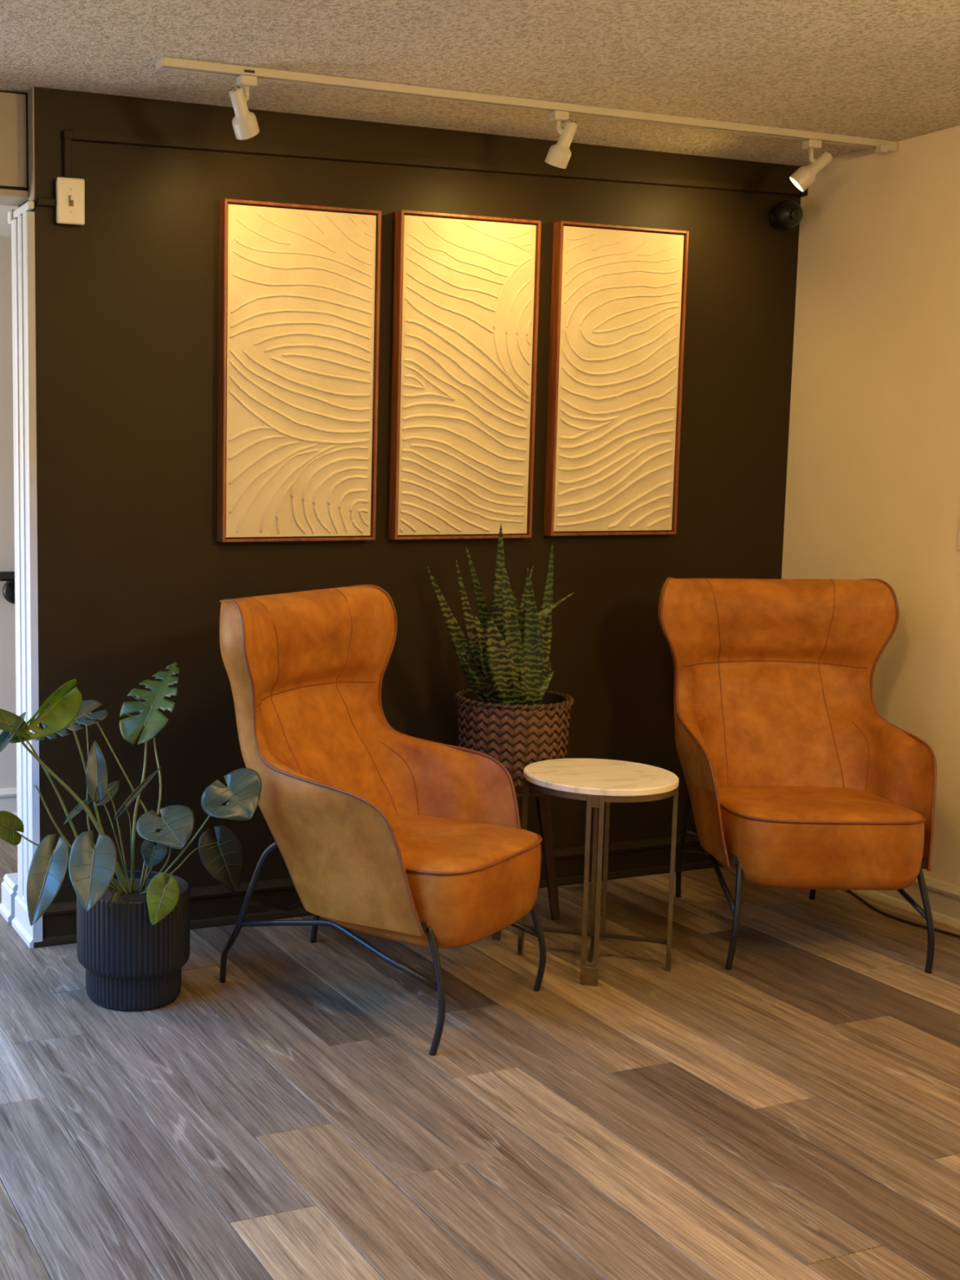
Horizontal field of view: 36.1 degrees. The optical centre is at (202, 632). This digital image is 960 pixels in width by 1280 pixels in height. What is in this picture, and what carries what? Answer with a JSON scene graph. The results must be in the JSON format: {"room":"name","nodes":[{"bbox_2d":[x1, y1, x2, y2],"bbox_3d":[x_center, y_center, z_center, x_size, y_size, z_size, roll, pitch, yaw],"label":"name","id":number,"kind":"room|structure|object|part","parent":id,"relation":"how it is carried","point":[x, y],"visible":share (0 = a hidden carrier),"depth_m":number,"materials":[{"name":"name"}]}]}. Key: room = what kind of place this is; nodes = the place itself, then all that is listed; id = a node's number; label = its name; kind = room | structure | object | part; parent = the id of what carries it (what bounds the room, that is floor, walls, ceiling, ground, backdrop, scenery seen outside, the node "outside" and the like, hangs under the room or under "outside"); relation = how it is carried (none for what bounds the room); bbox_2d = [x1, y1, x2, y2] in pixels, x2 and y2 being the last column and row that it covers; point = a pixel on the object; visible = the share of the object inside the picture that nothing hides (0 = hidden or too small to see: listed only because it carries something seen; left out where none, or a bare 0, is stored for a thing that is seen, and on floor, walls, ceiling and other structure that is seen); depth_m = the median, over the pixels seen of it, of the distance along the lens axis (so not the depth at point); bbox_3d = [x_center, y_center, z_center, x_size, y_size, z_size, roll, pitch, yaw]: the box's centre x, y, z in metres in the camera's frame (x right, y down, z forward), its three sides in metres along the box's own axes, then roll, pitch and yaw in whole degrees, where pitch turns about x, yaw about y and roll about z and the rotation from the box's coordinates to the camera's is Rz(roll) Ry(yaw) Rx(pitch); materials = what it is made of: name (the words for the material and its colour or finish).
{"room":"waiting area","nodes":[
{"label":"waiting area","id":0,"kind":"room"},
{"bbox_2d":[0,235,17,788],"bbox_3d":[-1.410,-0.367,5.409,3.000,2.285,0.100,-2,7,-21],"label":"wall","id":1,"kind":"structure","parent":0,"point":[8,775],"depth_m":5.59,"materials":[{"name":"beige paint"}]},
{"bbox_2d":[0,571,14,604],"bbox_3d":[-1.480,-0.147,5.308,1.920,0.134,0.085,-2,7,-21],"label":"handrail","id":2,"kind":"object","parent":1,"relation":"attached to","point":[8,589],"visible":0.3,"depth_m":5.61,"materials":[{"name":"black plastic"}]},
{"bbox_3d":[-1.472,-0.193,5.281,1.920,0.038,0.038,-2,7,-21],"label":"rail","id":3,"kind":"part","parent":2,"relation":"part of","materials":[{"name":"black plastic"}]},
{"bbox_2d":[0,787,17,816],"bbox_3d":[-1.252,0.703,5.526,2.700,0.122,0.026,-2,7,-21],"label":"baseboard","id":4,"kind":"structure","parent":1,"relation":"attached to","point":[8,797],"depth_m":5.71,"materials":[{"name":"beige paint"}]},
{"bbox_2d":[0,204,18,236],"bbox_3d":[-1.160,-1.470,4.650,3.000,0.080,1.450,-2,7,-21],"label":"ceiling","id":5,"kind":"structure","parent":0,"point":[5,228],"depth_m":5.15,"materials":[{"name":"white paint"}]},
{"bbox_2d":[18,86,800,902],"bbox_3d":[0.759,-0.350,4.642,2.708,2.445,0.190,-2,7,-21],"label":"wall","id":6,"kind":"structure","parent":0,"point":[134,573],"depth_m":4.33,"materials":[{"name":"brown paint"}]},
{"bbox_2d":[0,90,29,206],"bbox_3d":[-1.249,-1.345,3.769,1.592,0.290,0.145,-2,7,-21],"label":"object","id":7,"kind":"structure","parent":6,"relation":"attached to","point":[14,176],"depth_m":3.99,"materials":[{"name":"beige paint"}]},
{"bbox_2d":[7,200,34,224],"bbox_3d":[-0.517,-1.195,4.050,0.026,0.036,0.215,-2,7,-21],"label":"white raceway","id":8,"kind":"object","parent":6,"relation":"attached to","point":[28,206],"visible":0.86,"depth_m":4.04,"materials":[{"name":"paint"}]},
{"bbox_2d":[0,86,42,948],"bbox_3d":[-0.542,-0.311,4.220,0.064,2.440,0.382,-2,7,-21],"label":"trim","id":9,"kind":"structure","parent":6,"relation":"attached to","point":[13,906],"depth_m":4.12,"materials":[{"name":"beige paint"}]},
{"bbox_3d":[-0.517,-0.186,4.164,0.025,2.005,0.186,-2,7,-21],"label":"fluted casing","id":10,"kind":"part","parent":9,"relation":"part of","materials":[{"name":"white paint"}]},
{"bbox_2d":[55,177,84,224],"bbox_3d":[-0.369,-1.203,3.976,0.080,0.125,0.046,-2,7,-21],"label":"light switch","id":11,"kind":"object","parent":6,"relation":"attached to","point":[69,192],"visible":1,"depth_m":3.97,"materials":[{"name":"beige plastic"}]},
{"bbox_2d":[217,198,381,542],"bbox_3d":[0.292,-0.773,4.283,0.510,0.992,0.045,-2,7,-21],"label":"wall art","id":12,"kind":"object","parent":6,"relation":"attached to","point":[300,284],"visible":1,"depth_m":4.26,"materials":[{"name":"beige paint"}]},
{"bbox_3d":[0.058,-0.764,4.193,0.009,0.992,0.045,-2,7,-21],"label":"rail","id":13,"kind":"part","parent":12,"relation":"part of","materials":[{"name":"brown wood"}]},
{"bbox_3d":[0.289,-0.284,4.339,0.492,0.009,0.045,-2,7,-21],"label":"rail","id":14,"kind":"part","parent":12,"relation":"part of","materials":[{"name":"brown wood"}]},
{"bbox_3d":[0.294,-1.261,4.228,0.492,0.009,0.045,-2,7,-21],"label":"rail","id":15,"kind":"part","parent":12,"relation":"part of","materials":[{"name":"brown wood"}]},
{"bbox_3d":[0.525,-0.782,4.373,0.009,0.992,0.045,-2,7,-21],"label":"rail","id":16,"kind":"part","parent":12,"relation":"part of","materials":[{"name":"brown wood"}]},
{"bbox_2d":[33,835,724,948],"bbox_3d":[0.766,0.812,4.663,2.710,0.122,0.026,-2,7,-21],"label":"baseboard","id":17,"kind":"structure","parent":6,"relation":"attached to","point":[211,906],"depth_m":4.47,"materials":[{"name":"brown paint"}]},
{"bbox_2d":[35,128,808,206],"bbox_3d":[0.805,-1.357,4.422,2.706,0.246,0.034,-2,7,-21],"label":"cable raceway","id":18,"kind":"object","parent":6,"relation":"attached to","point":[68,135],"visible":0.9,"depth_m":4.32,"materials":[{"name":"brown paint"}]},
{"bbox_2d":[388,209,541,539],"bbox_3d":[0.826,-0.798,4.489,0.500,1.000,0.045,-2,7,-21],"label":"wall art","id":19,"kind":"object","parent":6,"relation":"attached to","point":[464,338],"visible":1,"depth_m":4.47,"materials":[{"name":"beige paint"}]},
{"bbox_3d":[0.597,-0.789,4.400,0.009,1.000,0.045,-2,7,-21],"label":"rail","id":20,"kind":"part","parent":19,"relation":"part of","materials":[{"name":"brown wood"}]},
{"bbox_3d":[0.824,-0.305,4.545,0.482,0.009,0.045,-2,7,-21],"label":"rail","id":21,"kind":"part","parent":19,"relation":"part of","materials":[{"name":"brown wood"}]},
{"bbox_3d":[0.829,-1.290,4.432,0.482,0.009,0.045,-2,7,-21],"label":"rail","id":22,"kind":"part","parent":19,"relation":"part of","materials":[{"name":"brown wood"}]},
{"bbox_3d":[1.055,-0.806,4.577,0.009,1.000,0.045,-2,7,-21],"label":"rail","id":23,"kind":"part","parent":19,"relation":"part of","materials":[{"name":"brown wood"}]},
{"bbox_2d":[543,220,688,536],"bbox_3d":[1.362,-0.823,4.694,0.500,1.000,0.045,-2,7,-21],"label":"wall art","id":24,"kind":"object","parent":6,"relation":"attached to","point":[619,292],"visible":1,"depth_m":4.67,"materials":[{"name":"beige paint"}]},
{"bbox_3d":[1.133,-0.815,4.606,0.009,1.000,0.045,-2,7,-21],"label":"rail","id":25,"kind":"part","parent":24,"relation":"part of","materials":[{"name":"brown wood"}]},
{"bbox_3d":[1.360,-0.331,4.750,0.482,0.009,0.045,-2,7,-21],"label":"rail","id":26,"kind":"part","parent":24,"relation":"part of","materials":[{"name":"brown wood"}]},
{"bbox_3d":[1.365,-1.316,4.638,0.482,0.009,0.045,-2,7,-21],"label":"rail","id":27,"kind":"part","parent":24,"relation":"part of","materials":[{"name":"brown wood"}]},
{"bbox_3d":[1.591,-0.832,4.782,0.009,1.000,0.045,-2,7,-21],"label":"rail","id":28,"kind":"part","parent":24,"relation":"part of","materials":[{"name":"brown wood"}]},
{"bbox_2d":[768,200,803,230],"bbox_3d":[1.983,-1.417,4.833,0.100,0.100,0.110,-2,7,-21],"label":"camera","id":29,"kind":"object","parent":6,"relation":"attached to","point":[787,215],"visible":1,"depth_m":4.80,"materials":[{"name":"black plastic"}]},
{"bbox_2d":[0,838,959,1279],"bbox_3d":[0.765,1.171,2.311,4.720,0.060,7.740,-2,7,-21],"label":"floor","id":30,"kind":"structure","parent":0,"point":[791,1111],"depth_m":3.15,"materials":[{"name":"grey wood"}]},
{"bbox_2d":[0,662,262,1010],"bbox_3d":[-0.224,0.538,3.743,0.717,0.863,0.489,0,7,-6],"label":"monstera plant","id":31,"kind":"object","parent":30,"relation":"on","point":[133,926],"visible":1,"depth_m":3.67,"materials":[{"name":"green plant"}]},
{"bbox_3d":[-0.183,0.817,3.785,0.300,0.299,0.300,-2,7,-21],"label":"pot","id":32,"kind":"part","parent":31,"relation":"part of","materials":[{"name":"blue ceramic"}]},
{"bbox_2d":[219,584,546,1056],"bbox_3d":[0.482,0.437,3.780,0.758,1.067,0.730,6,8,39],"label":"armchair","id":33,"kind":"object","parent":30,"relation":"on","point":[380,830],"visible":0.99,"depth_m":3.70,"materials":[{"name":"leather"}]},
{"bbox_3d":[0.121,0.750,3.811,0.208,0.433,0.029,6,9,43],"label":"leg","id":34,"kind":"part","parent":33,"relation":"part of","materials":[{"name":"black metal"}]},
{"bbox_3d":[0.411,0.711,4.166,0.208,0.433,0.029,5,8,34],"label":"leg","id":35,"kind":"part","parent":33,"relation":"part of","materials":[{"name":"black metal"}]},
{"bbox_2d":[320,814,541,948],"bbox_3d":[0.588,0.630,3.714,0.478,0.224,0.524,6,8,39],"label":"seat cushion","id":36,"kind":"object","parent":33,"relation":"on","point":[469,880],"depth_m":3.52,"materials":[{"name":"leather"}]},
{"bbox_3d":[0.554,0.861,3.426,0.034,0.305,0.076,-3,7,-26],"label":"leg","id":37,"kind":"part","parent":33,"relation":"part of","materials":[{"name":"black metal"}]},
{"bbox_3d":[0.886,0.817,3.832,0.076,0.305,0.034,2,7,15],"label":"leg","id":38,"kind":"part","parent":33,"relation":"part of","materials":[{"name":"black metal"}]},
{"bbox_2d":[492,791,560,940],"bbox_3d":[0.954,0.676,4.433,0.319,0.445,0.325,-2,7,-21],"label":"plant stand","id":39,"kind":"object","parent":30,"relation":"on","point":[543,805],"visible":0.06,"depth_m":4.42,"materials":[{"name":"brown wood"}]},
{"bbox_3d":[0.900,0.701,4.296,0.034,0.426,0.120,3,7,22],"label":"leg","id":40,"kind":"part","parent":39,"relation":"part of","materials":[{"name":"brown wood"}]},
{"bbox_2d":[426,523,574,791],"bbox_3d":[0.926,0.067,4.304,0.356,0.793,0.470,4,8,30],"label":"snake plant","id":41,"kind":"object","parent":39,"relation":"on","point":[509,715],"visible":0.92,"depth_m":4.24,"materials":[{"name":"green plant"}]},
{"bbox_2d":[459,690,568,791],"bbox_3d":[0.953,0.326,4.383,0.330,0.261,0.330,-2,7,-21],"label":"basket","id":42,"kind":"object","parent":39,"relation":"on","point":[517,732],"depth_m":4.24,"materials":[{"name":"brown wicker"}]},
{"bbox_3d":[1.074,0.686,4.438,0.090,0.426,0.034,0,7,-7],"label":"leg","id":43,"kind":"part","parent":39,"relation":"part of","materials":[{"name":"brown wood"}]},
{"bbox_2d":[517,758,679,986],"bbox_3d":[1.121,0.668,4.057,0.422,0.548,0.422,-2,7,-21],"label":"side table","id":44,"kind":"object","parent":30,"relation":"on","point":[596,781],"visible":0.99,"depth_m":3.96,"materials":[{"name":"aged bronze metal"},{"name":"white veined marble"},{"name":"dark iron"}]},
{"bbox_3d":[0.926,0.906,4.149,0.013,0.052,0.046,2,7,18],"label":"foot plate","id":45,"kind":"part","parent":44,"relation":"part of","materials":[{"name":"brown metal"}]},
{"bbox_3d":[0.922,0.669,4.106,0.013,0.524,0.013,2,7,18],"label":"leg","id":46,"kind":"part","parent":44,"relation":"part of","materials":[{"name":"brown metal"}]},
{"bbox_3d":[0.932,0.666,4.138,0.013,0.524,0.013,2,7,18],"label":"leg","id":47,"kind":"part","parent":44,"relation":"part of","materials":[{"name":"brown metal"}]},
{"bbox_3d":[1.040,0.697,3.870,0.013,0.524,0.013,2,7,18],"label":"leg","id":48,"kind":"part","parent":44,"relation":"part of","materials":[{"name":"brown metal"}]},
{"bbox_3d":[1.055,0.936,3.892,0.046,0.052,0.013,2,7,18],"label":"foot plate","id":49,"kind":"part","parent":44,"relation":"part of","materials":[{"name":"brown metal"}]},
{"bbox_3d":[1.170,0.654,4.255,0.013,0.524,0.013,2,7,18],"label":"leg","id":50,"kind":"part","parent":44,"relation":"part of","materials":[{"name":"brown metal"}]},
{"bbox_3d":[1.184,0.893,4.277,0.046,0.052,0.013,2,7,18],"label":"foot plate","id":51,"kind":"part","parent":44,"relation":"part of","materials":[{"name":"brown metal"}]},
{"bbox_3d":[1.072,0.698,3.860,0.013,0.524,0.013,2,7,18],"label":"leg","id":52,"kind":"part","parent":44,"relation":"part of","materials":[{"name":"brown metal"}]},
{"bbox_3d":[1.201,0.655,4.245,0.013,0.524,0.013,2,7,18],"label":"leg","id":53,"kind":"part","parent":44,"relation":"part of","materials":[{"name":"brown metal"}]},
{"bbox_3d":[1.313,0.923,4.021,0.013,0.052,0.046,2,7,18],"label":"foot plate","id":54,"kind":"part","parent":44,"relation":"part of","materials":[{"name":"brown metal"}]},
{"bbox_3d":[1.309,0.686,3.978,0.017,0.524,0.017,-2,7,-21],"label":"leg","id":55,"kind":"part","parent":44,"relation":"part of","materials":[{"name":"brown metal"}]},
{"bbox_2d":[657,577,937,973],"bbox_3d":[1.776,0.388,4.273,0.730,1.067,0.758,1,6,2],"label":"armchair","id":56,"kind":"object","parent":30,"relation":"on","point":[795,778],"visible":1,"depth_m":4.39,"materials":[{"name":"leather"}]},
{"bbox_3d":[1.555,0.668,4.591,0.029,0.433,0.208,1,7,7],"label":"leg","id":57,"kind":"part","parent":56,"relation":"part of","materials":[{"name":"black metal"}]},
{"bbox_3d":[1.498,0.799,4.019,0.034,0.305,0.076,4,7,26],"label":"leg","id":58,"kind":"part","parent":56,"relation":"part of","materials":[{"name":"black metal"}]},
{"bbox_3d":[2.014,0.673,4.574,0.029,0.433,0.208,0,6,-2],"label":"leg","id":59,"kind":"part","parent":56,"relation":"part of","materials":[{"name":"black metal"}]},
{"bbox_2d":[713,786,924,890],"bbox_3d":[1.769,0.586,4.156,0.524,0.224,0.478,1,6,2],"label":"seat cushion","id":60,"kind":"object","parent":56,"relation":"on","point":[804,837],"depth_m":3.94,"materials":[{"name":"leather"}]},
{"bbox_3d":[2.025,0.803,3.998,0.034,0.305,0.076,-2,7,-22],"label":"leg","id":61,"kind":"part","parent":56,"relation":"part of","materials":[{"name":"black metal"}]},
{"bbox_2d":[845,889,959,937],"bbox_3d":[2.252,0.859,4.400,0.101,0.102,1.005,-2,7,-19],"label":"power cord","id":62,"kind":"object","parent":30,"relation":"on","point":[849,891],"visible":0.71,"depth_m":4.46,"materials":[{"name":"black plastic"}]},
{"bbox_2d":[0,0,959,166],"bbox_3d":[1.039,-1.245,1.355,4.720,0.080,6.290,-2,7,-21],"label":"ceiling","id":63,"kind":"structure","parent":0,"point":[880,69],"depth_m":3.64,"materials":[{"name":"beige paint"}]},
{"bbox_2d":[155,56,897,153],"bbox_3d":[1.043,-1.497,4.096,2.478,0.040,0.056,-2,7,-21],"label":"track rail","id":64,"kind":"object","parent":63,"relation":"attached to","point":[882,146],"visible":1,"depth_m":4.02,"materials":[{"name":"white metal"}]},
{"bbox_2d":[229,74,259,139],"bbox_3d":[0.110,-1.383,3.759,0.070,0.158,0.114,2,7,14],"label":"track spotlight","id":65,"kind":"object","parent":64,"relation":"attached to","point":[245,125],"visible":1,"depth_m":3.74,"materials":[{"name":"white metal"}]},
{"bbox_3d":[0.116,-1.421,3.750,0.014,0.034,0.014,-2,7,-21],"label":"stem","id":66,"kind":"part","parent":65,"relation":"part of","materials":[{"name":"white metal"}]},
{"bbox_2d":[544,110,577,168],"bbox_3d":[1.032,-1.421,4.120,0.077,0.155,0.100,-2,7,-21],"label":"track spotlight","id":67,"kind":"object","parent":64,"relation":"attached to","point":[558,155],"visible":1,"depth_m":4.10,"materials":[{"name":"white metal"}]},
{"bbox_3d":[1.023,-1.459,4.099,0.014,0.028,0.014,-2,7,-21],"label":"stem","id":68,"kind":"part","parent":67,"relation":"part of","materials":[{"name":"white metal"}]},
{"bbox_2d":[789,138,833,191],"bbox_3d":[1.895,-1.455,4.444,0.123,0.152,0.070,4,7,29],"label":"track spotlight","id":69,"kind":"object","parent":64,"relation":"attached to","point":[803,177],"visible":1,"depth_m":4.43,"materials":[{"name":"white metal"}]},
{"bbox_3d":[1.893,-1.488,4.434,0.014,0.038,0.014,-2,7,-21],"label":"stem","id":70,"kind":"part","parent":69,"relation":"part of","materials":[{"name":"white metal"}]},
{"bbox_2d":[781,124,959,887],"bbox_3d":[3.160,-0.079,2.370,0.120,2.445,6.190,-2,7,-21],"label":"wall","id":71,"kind":"structure","parent":0,"point":[873,480],"depth_m":4.58,"materials":[{"name":"beige paint"}]},
{"bbox_2d":[850,875,959,928],"bbox_3d":[3.120,1.083,2.387,0.026,0.122,6.000,-2,7,-21],"label":"baseboard","id":72,"kind":"structure","parent":71,"relation":"attached to","point":[944,897],"depth_m":4.49,"materials":[{"name":"beige paint"}]},
{"bbox_2d":[957,515,959,550],"bbox_3d":[2.325,-0.308,4.332,0.012,0.120,0.072,-2,7,-21],"label":"wall plate","id":73,"kind":"object","parent":71,"relation":"attached to","point":[958,540],"visible":1,"depth_m":4.36,"materials":[{"name":"beige plastic"}]}
]}

